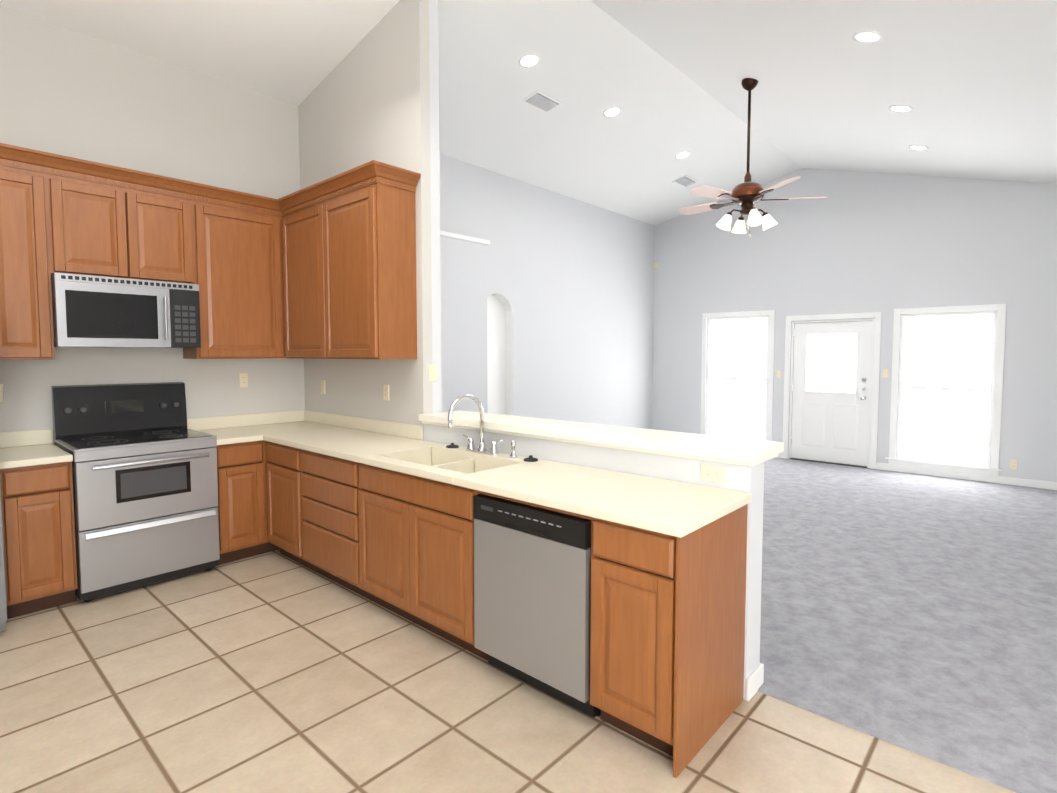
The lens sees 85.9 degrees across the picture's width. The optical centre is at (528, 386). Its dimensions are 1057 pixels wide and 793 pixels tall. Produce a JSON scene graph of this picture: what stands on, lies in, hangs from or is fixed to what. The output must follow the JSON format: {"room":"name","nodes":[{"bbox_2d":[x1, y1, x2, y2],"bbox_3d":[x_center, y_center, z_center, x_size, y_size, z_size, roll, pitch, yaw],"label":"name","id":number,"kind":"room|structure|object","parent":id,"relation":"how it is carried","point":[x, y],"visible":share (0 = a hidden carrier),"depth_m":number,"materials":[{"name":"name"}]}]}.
{"room":"kitchen","nodes":[
{"label":"kitchen","id":0,"kind":"room"},
{"bbox_2d":[0,6,654,443],"bbox_3d":[-1.243,-0.753,5.935,0.160,3.841,10.120,3,4,42],"label":"wall","id":1,"kind":"structure","parent":0,"point":[570,308],"depth_m":4.76,"materials":[{"name":"grey paint"}]},
{"bbox_2d":[0,384,3,401],"bbox_3d":[-3.321,0.043,3.538,0.008,0.116,0.070,3,4,42],"label":"outlet","id":2,"kind":"object","parent":1,"relation":"attached to","point":[1,394],"visible":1,"depth_m":3.56,"materials":[{"name":"beige plastic"}]},
{"bbox_2d":[0,143,55,359],"bbox_3d":[-3.164,-0.783,3.427,0.322,1.240,0.388,3,4,42],"label":"upper cabinet","id":3,"kind":"object","parent":1,"relation":"attached to","point":[27,253],"depth_m":3.38,"materials":[{"name":"brown wood"}]},
{"bbox_2d":[48,153,195,283],"bbox_3d":[-2.767,-1.072,3.852,0.322,0.710,0.799,3,4,42],"label":"upper cabinet","id":4,"kind":"object","parent":1,"relation":"attached to","point":[108,220],"depth_m":3.72,"materials":[{"name":"brown wood"}]},
{"bbox_2d":[51,273,200,347],"bbox_3d":[-2.722,-0.488,3.845,0.439,0.445,0.791,3,4,42],"label":"over-the-range microwave","id":5,"kind":"object","parent":4,"relation":"attached to","point":[97,311],"visible":0.98,"depth_m":3.69,"materials":[{"name":"grey metal"}]},
{"bbox_2d":[0,410,303,445],"bbox_3d":[-2.666,0.299,4.269,0.018,0.098,2.056,3,4,42],"label":"backsplash","id":6,"kind":"structure","parent":1,"relation":"attached to","point":[31,437],"depth_m":4.45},
{"bbox_2d":[183,182,279,358],"bbox_3d":[-2.262,-0.836,4.379,0.388,1.240,0.638,3,4,42],"label":"upper cabinet","id":7,"kind":"object","parent":1,"relation":"attached to","point":[234,232],"depth_m":4.26,"materials":[{"name":"brown wood"}]},
{"bbox_2d":[239,373,247,386],"bbox_3d":[-2.329,-0.051,4.638,0.008,0.116,0.070,3,4,42],"label":"outlet","id":8,"kind":"object","parent":1,"relation":"attached to","point":[243,379],"visible":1,"depth_m":4.63,"materials":[{"name":"beige plastic"}]},
{"bbox_2d":[376,454,471,509],"bbox_3d":[-0.591,0.510,3.077,0.800,0.189,0.012,3,4,42],"label":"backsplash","id":9,"kind":"structure","parent":0,"relation":"attached to","point":[418,479],"depth_m":2.93,"materials":[{"name":"brown wood"}]},
{"bbox_2d":[440,230,489,412],"bbox_3d":[-1.157,-0.217,5.810,0.175,2.785,1.965,3,4,42],"label":"wall","id":10,"kind":"structure","parent":0,"point":[463,262],"depth_m":6.19,"materials":[{"name":"white paint"}]},
{"bbox_2d":[0,549,1015,792],"bbox_3d":[-0.364,1.459,1.226,7.600,0.050,3.800,3,4,42],"label":"floor","id":11,"kind":"structure","parent":0,"point":[275,671],"depth_m":2.34,"materials":[{"name":"beige tile"}]},
{"bbox_2d":[0,489,6,632],"bbox_3d":[-3.327,0.454,2.857,0.881,1.775,0.911,3,4,42],"label":"refrigerator","id":12,"kind":"object","parent":11,"relation":"on","point":[3,611],"visible":1,"depth_m":2.96,"materials":[{"name":"grey"}]},
{"bbox_2d":[0,458,77,618],"bbox_3d":[-3.021,0.871,3.454,0.622,0.875,0.319,3,4,42],"label":"base cabinet","id":13,"kind":"object","parent":11,"relation":"on","point":[37,502],"depth_m":3.25,"materials":[{"name":"brown wood"}]},
{"bbox_2d":[0,442,71,469],"bbox_3d":[-3.014,0.415,3.421,0.641,0.039,0.321,3,4,42],"label":"countertop","id":14,"kind":"structure","parent":13,"relation":"on","point":[11,457],"depth_m":3.30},
{"bbox_2d":[51,382,219,601],"bbox_3d":[-2.610,0.641,3.810,0.724,1.295,0.774,3,4,42],"label":"range","id":15,"kind":"object","parent":11,"relation":"on","point":[145,479],"visible":1,"depth_m":3.68,"materials":[{"name":"silver metal"}]},
{"bbox_2d":[216,438,259,564],"bbox_3d":[-2.254,0.826,4.256,0.688,0.875,0.346,3,4,42],"label":"base cabinet","id":16,"kind":"object","parent":11,"relation":"on","point":[238,463],"depth_m":4.06,"materials":[{"name":"brown wood"}]},
{"bbox_2d":[196,422,327,441],"bbox_3d":[-2.067,0.356,4.473,0.641,0.039,0.957,3,4,42],"label":"countertop","id":17,"kind":"structure","parent":16,"relation":"on","point":[230,433],"depth_m":4.39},
{"bbox_2d":[260,438,299,562],"bbox_3d":[-1.561,0.828,4.227,0.535,0.875,0.686,3,4,42],"label":"base cabinet","id":18,"kind":"object","parent":11,"relation":"on","point":[279,496],"depth_m":4.06,"materials":[{"name":"brown wood"}]},
{"bbox_2d":[296,450,375,596],"bbox_3d":[-1.073,0.850,3.832,0.860,0.875,0.622,3,4,42],"label":"base cabinet","id":19,"kind":"object","parent":11,"relation":"on","point":[331,489],"depth_m":3.55,"materials":[{"name":"brown wood"}]},
{"bbox_2d":[264,426,447,465],"bbox_3d":[-1.234,0.386,3.938,1.315,0.039,0.641,3,4,42],"label":"countertop","id":20,"kind":"structure","parent":19,"relation":"on","point":[361,446],"depth_m":3.79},
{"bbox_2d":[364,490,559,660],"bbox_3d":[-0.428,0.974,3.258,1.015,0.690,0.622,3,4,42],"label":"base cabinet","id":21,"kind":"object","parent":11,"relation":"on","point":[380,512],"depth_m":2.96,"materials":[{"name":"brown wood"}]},
{"bbox_2d":[376,486,511,513],"bbox_3d":[-0.458,0.602,3.230,0.800,0.012,0.410,3,4,42],"label":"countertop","id":22,"kind":"structure","parent":21,"relation":"on","point":[377,487],"depth_m":2.90,"materials":[{"name":"brown wood"}]},
{"bbox_2d":[473,494,600,717],"bbox_3d":[0.188,0.931,2.683,0.645,0.842,0.614,3,4,42],"label":"dishwasher","id":23,"kind":"object","parent":11,"relation":"on","point":[532,585],"visible":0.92,"depth_m":2.42,"materials":[{"name":"grey metal"}]},
{"bbox_2d":[585,506,747,777],"bbox_3d":[0.583,0.933,2.344,0.387,0.875,0.622,3,4,42],"label":"base cabinet","id":24,"kind":"object","parent":11,"relation":"on","point":[667,615],"depth_m":2.13,"materials":[{"name":"brown wood"}]},
{"bbox_2d":[452,458,751,537],"bbox_3d":[0.292,0.463,2.567,1.190,0.039,0.641,3,4,42],"label":"countertop","id":25,"kind":"structure","parent":24,"relation":"on","point":[675,509],"depth_m":2.40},
{"bbox_2d":[379,443,537,473],"bbox_3d":[-0.409,0.491,3.247,0.841,0.232,0.510,3,4,42],"label":"sink","id":26,"kind":"object","parent":25,"relation":"in","point":[469,459],"depth_m":3.35,"materials":[{"name":"beige ceramic"}]},
{"bbox_2d":[448,394,516,457],"bbox_3d":[-0.317,0.225,3.286,0.458,0.356,0.292,3,4,42],"label":"faucet","id":27,"kind":"object","parent":25,"relation":"on","point":[470,451],"depth_m":3.35,"materials":[{"name":"silver metal"}]},
{"bbox_2d":[0,0,1056,224],"bbox_3d":[1.642,-2.067,3.263,7.920,1.638,10.120,3,4,42],"label":"ceiling","id":28,"kind":"structure","parent":0,"point":[972,84],"depth_m":4.66,"materials":[{"name":"white paint"}]},
{"bbox_2d":[518,53,540,67],"bbox_3d":[0.007,-2.709,4.724,0.186,0.040,0.189,2,4,36],"label":"recessed light","id":29,"kind":"object","parent":28,"relation":"in","point":[530,60],"depth_m":4.72,"materials":[{"name":"white"}]},
{"bbox_2d":[521,90,562,113],"bbox_3d":[0.130,-2.680,5.353,0.208,0.048,0.360,3,4,42],"label":"ceiling vent","id":30,"kind":"object","parent":28,"relation":"in","point":[541,101],"depth_m":5.33,"materials":[{"name":"white metal"}]},
{"bbox_2d":[603,106,621,117],"bbox_3d":[0.842,-2.757,5.705,0.186,0.040,0.189,2,4,36],"label":"recessed light","id":31,"kind":"object","parent":28,"relation":"in","point":[612,111],"depth_m":5.70,"materials":[{"name":"white"}]},
{"bbox_2d":[675,151,690,158],"bbox_3d":[1.878,-2.817,6.915,0.186,0.040,0.189,2,4,36],"label":"recessed light","id":32,"kind":"object","parent":28,"relation":"in","point":[684,154],"depth_m":6.91,"materials":[{"name":"white plastic"}]},
{"bbox_2d":[672,175,697,187],"bbox_3d":[2.142,-2.793,7.744,0.208,0.048,0.360,3,4,42],"label":"ceiling vent","id":33,"kind":"object","parent":28,"relation":"in","point":[685,181],"depth_m":7.72,"materials":[{"name":"white metal"}]},
{"bbox_2d":[678,78,826,236],"bbox_3d":[1.935,-2.039,5.128,1.236,1.380,1.284,3,4,42],"label":"ceiling fan","id":34,"kind":"object","parent":28,"relation":"hanging from","point":[747,194],"visible":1,"depth_m":5.05,"materials":[{"name":"brown metal"}]},
{"bbox_2d":[852,31,883,42],"bbox_3d":[2.283,-2.352,3.822,0.183,0.055,0.189,2,4,36],"label":"recessed light","id":35,"kind":"object","parent":28,"relation":"in","point":[862,36],"depth_m":3.82,"materials":[{"name":"white"}]},
{"bbox_2d":[889,105,912,111],"bbox_3d":[3.252,-2.427,4.958,0.183,0.055,0.189,2,4,36],"label":"recessed light","id":36,"kind":"object","parent":28,"relation":"in","point":[897,108],"depth_m":4.95,"materials":[{"name":"white plastic"}]},
{"bbox_2d":[908,145,928,149],"bbox_3d":[4.073,-2.492,5.926,0.183,0.055,0.189,2,4,36],"label":"recessed light","id":37,"kind":"object","parent":28,"relation":"in","point":[915,147],"depth_m":5.92,"materials":[{"name":"white"}]},
{"bbox_2d":[298,0,763,699],"bbox_3d":[-0.467,-0.742,3.729,3.940,4.065,0.160,3,4,42],"label":"wall","id":38,"kind":"structure","parent":0,"point":[373,95],"depth_m":3.93,"materials":[{"name":"grey paint"}]},
{"bbox_2d":[276,180,327,358],"bbox_3d":[-1.614,-0.836,4.383,0.725,1.240,0.386,3,4,42],"label":"upper cabinet","id":39,"kind":"object","parent":38,"relation":"attached to","point":[325,269],"depth_m":4.30,"materials":[{"name":"brown wood"}]},
{"bbox_2d":[321,380,325,393],"bbox_3d":[-1.740,0.007,4.802,0.070,0.116,0.008,3,4,42],"label":"outlet","id":40,"kind":"object","parent":38,"relation":"attached to","point":[323,387],"visible":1,"depth_m":4.80,"materials":[{"name":"beige plastic"}]},
{"bbox_2d":[324,160,419,358],"bbox_3d":[-1.143,-0.815,4.004,0.718,1.240,0.322,3,4,42],"label":"upper cabinet","id":41,"kind":"object","parent":38,"relation":"attached to","point":[370,213],"depth_m":3.79,"materials":[{"name":"brown wood"}]},
{"bbox_2d":[383,384,388,399],"bbox_3d":[-1.050,0.045,4.183,0.070,0.116,0.008,3,4,42],"label":"outlet","id":42,"kind":"object","parent":38,"relation":"attached to","point":[385,392],"visible":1,"depth_m":4.18,"materials":[{"name":"beige plastic"}]},
{"bbox_2d":[304,410,515,509],"bbox_3d":[-1.131,0.413,3.922,2.738,0.288,0.529,3,4,42],"label":"backsplash","id":43,"kind":"structure","parent":38,"relation":"attached to","point":[434,455],"depth_m":3.60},
{"bbox_2d":[428,365,436,381],"bbox_3d":[-0.663,-0.092,3.941,0.012,0.116,0.070,3,4,42],"label":"light switch","id":44,"kind":"object","parent":38,"relation":"attached to","point":[432,372],"visible":1,"depth_m":3.94,"materials":[{"name":"beige plastic"}]},
{"bbox_2d":[419,410,783,465],"bbox_3d":[0.218,0.256,3.251,2.268,0.065,0.375,3,4,42],"label":"bar ledge","id":45,"kind":"structure","parent":38,"relation":"on","point":[738,451],"depth_m":2.88,"materials":[{"name":"white"}]},
{"bbox_2d":[701,464,725,482],"bbox_3d":[0.818,0.388,2.520,0.116,0.070,0.008,3,4,42],"label":"outlet","id":46,"kind":"object","parent":38,"relation":"attached to","point":[713,473],"visible":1,"depth_m":2.52,"materials":[{"name":"beige plastic"}]},
{"bbox_2d":[746,663,763,687],"bbox_3d":[-0.347,1.240,3.849,3.804,0.095,0.014,3,4,42],"label":"baseboard","id":47,"kind":"structure","parent":38,"relation":"attached to","point":[754,680],"depth_m":2.53,"materials":[{"name":"white"}]},
{"bbox_2d":[652,168,1056,481],"bbox_3d":[4.972,-0.984,7.032,7.920,4.180,0.160,3,4,42],"label":"wall","id":48,"kind":"structure","parent":0,"point":[886,244],"depth_m":7.32,"materials":[{"name":"grey paint"}]},
{"bbox_2d":[700,310,774,440],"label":"window","id":49,"kind":"structure","parent":48,"relation":"in","point":[739,347],"depth_m":8.69,"materials":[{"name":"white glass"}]},
{"bbox_2d":[776,370,781,377],"bbox_3d":[3.612,-0.177,8.185,0.070,0.116,0.012,3,4,42],"label":"light switch","id":50,"kind":"object","parent":48,"relation":"attached to","point":[779,373],"visible":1,"depth_m":8.18,"materials":[{"name":"beige plastic"}]},
{"bbox_2d":[782,312,881,468],"bbox_3d":[4.141,0.040,7.791,1.177,2.050,0.210,3,4,42],"label":"entry door","id":51,"kind":"structure","parent":48,"relation":"in","point":[838,428],"depth_m":7.75,"materials":[{"name":"white wood"}]},
{"bbox_2d":[806,333,856,392],"bbox_3d":[4.146,-0.321,7.776,0.621,0.792,0.004,3,4,42],"label":"window","id":52,"kind":"structure","parent":51,"relation":"attached to","point":[831,362],"depth_m":7.77,"materials":[{"name":"white glass"}]},
{"bbox_2d":[882,369,888,377],"bbox_3d":[4.594,-0.168,7.301,0.070,0.116,0.012,3,4,42],"label":"light switch","id":53,"kind":"object","parent":48,"relation":"attached to","point":[885,373],"visible":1,"depth_m":7.30,"materials":[{"name":"beige plastic"}]},
{"bbox_2d":[885,304,1005,476],"bbox_3d":[5.072,0.031,6.925,1.163,1.995,0.150,3,4,42],"label":"window","id":54,"kind":"structure","parent":48,"relation":"in","point":[991,467],"depth_m":6.84,"materials":[{"name":"white wood"}]},
{"bbox_2d":[900,314,993,464],"bbox_3d":[5.126,0.028,6.984,0.937,1.839,0.002,3,4,42],"label":"window","id":55,"kind":"structure","parent":54,"relation":"attached to","point":[947,351],"depth_m":6.97,"materials":[{"name":"white glass"}]},
{"bbox_2d":[876,463,1056,489],"bbox_3d":[6.142,1.116,5.978,4.297,0.087,0.014,3,4,42],"label":"baseboard","id":56,"kind":"structure","parent":48,"relation":"attached to","point":[882,466],"depth_m":6.73,"materials":[{"name":"white wood"}]},
{"bbox_2d":[1009,459,1017,469],"bbox_3d":[5.554,0.895,6.499,0.070,0.116,0.008,3,4,42],"label":"outlet","id":57,"kind":"object","parent":48,"relation":"attached to","point":[1013,464],"visible":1,"depth_m":6.50,"materials":[{"name":"beige plastic"}]},
{"bbox_2d":[758,457,1056,792],"bbox_3d":[2.913,1.251,4.864,7.600,0.058,6.000,3,4,42],"label":"floor","id":58,"kind":"structure","parent":0,"point":[915,613],"depth_m":3.30,"materials":[{"name":"grey carpet"}]}
]}

